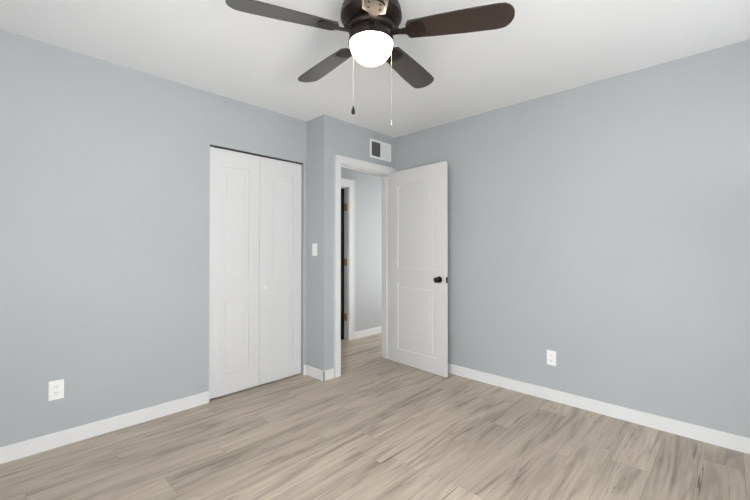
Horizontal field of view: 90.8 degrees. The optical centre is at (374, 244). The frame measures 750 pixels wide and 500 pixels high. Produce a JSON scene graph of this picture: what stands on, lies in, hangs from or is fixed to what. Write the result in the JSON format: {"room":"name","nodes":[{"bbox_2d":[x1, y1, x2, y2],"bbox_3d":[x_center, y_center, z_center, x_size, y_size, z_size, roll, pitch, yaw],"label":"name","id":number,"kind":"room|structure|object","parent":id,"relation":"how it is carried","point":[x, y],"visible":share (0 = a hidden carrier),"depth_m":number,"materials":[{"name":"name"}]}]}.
{"room":"empty bedroom","nodes":[
{"label":"empty bedroom","id":0,"kind":"room"},
{"bbox_2d":[0,29,306,446],"bbox_3d":[-1.679,0.009,2.611,0.120,2.440,2.804,-1,-1,44],"label":"wall","id":1,"kind":"structure","parent":0,"point":[104,227],"depth_m":2.43,"materials":[{"name":"paint"}]},
{"bbox_2d":[48,379,63,400],"bbox_3d":[-1.933,0.879,2.245,0.007,0.116,0.072,-1,-1,44],"label":"electrical outlet","id":2,"kind":"object","parent":1,"relation":"attached to","point":[55,389],"visible":1,"depth_m":2.24,"materials":[{"name":"white plastic"}]},
{"bbox_2d":[0,391,208,463],"bbox_3d":[-1.900,1.181,2.271,0.013,0.088,1.730,-1,-1,44],"label":"baseboard","id":3,"kind":"structure","parent":1,"relation":"attached to","point":[15,451],"depth_m":2.38,"materials":[{"name":"white wood"}]},
{"bbox_2d":[209,147,259,398],"bbox_3d":[-1.175,0.221,3.097,0.028,2.004,0.436,-1,-1,44],"label":"closet door","id":4,"kind":"structure","parent":1,"relation":"in","point":[234,227],"depth_m":3.08,"materials":[{"name":"white wood"}]},
{"bbox_2d":[210,145,302,164],"bbox_3d":[-1.024,-0.788,3.271,0.040,0.011,0.890,-1,-1,44],"label":"trim","id":5,"kind":"structure","parent":1,"relation":"attached to","point":[253,154],"depth_m":3.20,"materials":[{"name":"grey"}]},
{"bbox_2d":[259,157,301,384],"bbox_3d":[-0.859,0.225,3.402,0.059,2.004,0.436,-1,-1,44],"label":"closet door","id":6,"kind":"structure","parent":1,"relation":"in","point":[280,280],"depth_m":3.39,"materials":[{"name":"white wood"}]},
{"bbox_2d":[306,115,333,370],"bbox_3d":[-0.567,0.021,3.569,0.390,2.440,0.120,-1,-1,44],"label":"wall","id":7,"kind":"structure","parent":0,"point":[320,265],"depth_m":3.45,"materials":[{"name":"paint"}]},
{"bbox_2d":[312,244,316,255],"bbox_3d":[-0.570,0.044,3.479,0.072,0.116,0.013,-1,-1,44],"label":"light switch","id":8,"kind":"object","parent":7,"relation":"attached to","point":[314,249],"visible":1,"depth_m":3.48,"materials":[{"name":"white plastic"}]},
{"bbox_2d":[304,365,327,380],"bbox_3d":[-0.565,1.195,3.460,0.283,0.088,0.014,-1,-1,44],"label":"baseboard","id":9,"kind":"structure","parent":7,"relation":"attached to","point":[316,373],"depth_m":3.43,"materials":[{"name":"white wood"}]},
{"bbox_2d":[341,168,381,331],"bbox_3d":[-0.570,0.035,4.769,0.120,2.440,3.930,-1,-1,44],"label":"wall","id":10,"kind":"structure","parent":0,"point":[368,251],"depth_m":5.17,"materials":[{"name":"paint"}]},
{"bbox_2d":[341,178,354,339],"bbox_3d":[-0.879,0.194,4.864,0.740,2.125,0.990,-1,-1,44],"label":"door frame","id":11,"kind":"structure","parent":10,"relation":"attached to","point":[347,259],"depth_m":4.92,"materials":[{"name":"white wood"}]},
{"bbox_2d":[355,326,381,338],"bbox_3d":[0.239,1.220,5.498,0.013,0.088,1.495,-1,-1,44],"label":"baseboard","id":12,"kind":"structure","parent":10,"relation":"attached to","point":[366,332],"depth_m":5.13,"materials":[{"name":"white wood"}]},
{"bbox_2d":[334,118,393,167],"bbox_3d":[0.490,0.032,4.471,0.120,2.440,2.646,-1,-1,44],"label":"wall","id":13,"kind":"structure","parent":0,"point":[351,140],"depth_m":3.71,"materials":[{"name":"paint"}]},
{"bbox_2d":[334,154,395,377],"bbox_3d":[-0.125,0.198,3.830,0.160,2.092,0.864,-1,-1,44],"label":"door frame","id":14,"kind":"structure","parent":13,"relation":"attached to","point":[357,165],"depth_m":3.75,"materials":[{"name":"white wood"}]},
{"bbox_2d":[390,161,447,377],"bbox_3d":[0.419,0.228,3.742,0.177,2.018,0.756,1,-1,-42],"label":"door","id":15,"kind":"structure","parent":14,"relation":"attached to","point":[418,267],"depth_m":3.69,"materials":[{"name":"white wood"}]},
{"bbox_2d":[370,138,390,161],"bbox_3d":[0.062,-1.007,3.947,0.008,0.195,0.328,-1,-1,44],"label":"air vent","id":16,"kind":"object","parent":13,"relation":"in","point":[380,150],"visible":1,"depth_m":3.94,"materials":[{"name":"white metal"}]},
{"bbox_2d":[0,332,749,499],"bbox_3d":[0.039,1.263,2.943,5.270,0.060,5.690,-1,-1,44],"label":"floor","id":17,"kind":"structure","parent":0,"point":[370,423],"depth_m":2.18,"materials":[{"name":"beige laminate"}]},
{"bbox_2d":[0,0,749,137],"bbox_3d":[0.039,-1.237,2.974,5.270,0.060,5.690,-1,-1,44],"label":"ceiling","id":18,"kind":"structure","parent":0,"point":[534,49],"depth_m":2.28,"materials":[{"name":"white paint"}]},
{"bbox_2d":[225,0,514,125],"bbox_3d":[-0.032,-0.908,1.848,1.242,0.625,1.260,-1,-1,44],"label":"ceiling fan","id":19,"kind":"object","parent":18,"relation":"hanging from","point":[371,27],"visible":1,"depth_m":1.73,"materials":[{"name":"brown wood"}]},
{"bbox_2d":[394,39,749,437],"bbox_3d":[1.445,0.014,2.998,3.300,2.440,0.120,-1,-1,44],"label":"wall","id":20,"kind":"structure","parent":0,"point":[599,237],"depth_m":2.65,"materials":[{"name":"paint"}]},
{"bbox_2d":[547,350,555,365],"bbox_3d":[1.401,0.898,2.941,0.072,0.116,0.007,-1,-1,44],"label":"electrical outlet","id":21,"kind":"object","parent":20,"relation":"attached to","point":[551,357],"visible":1,"depth_m":2.94,"materials":[{"name":"white plastic"}]},
{"bbox_2d":[448,363,749,453],"bbox_3d":[1.353,1.189,2.981,3.130,0.088,0.013,-1,-1,44],"label":"baseboard","id":22,"kind":"structure","parent":20,"relation":"attached to","point":[715,437],"depth_m":2.62,"materials":[{"name":"white wood"}]}
]}

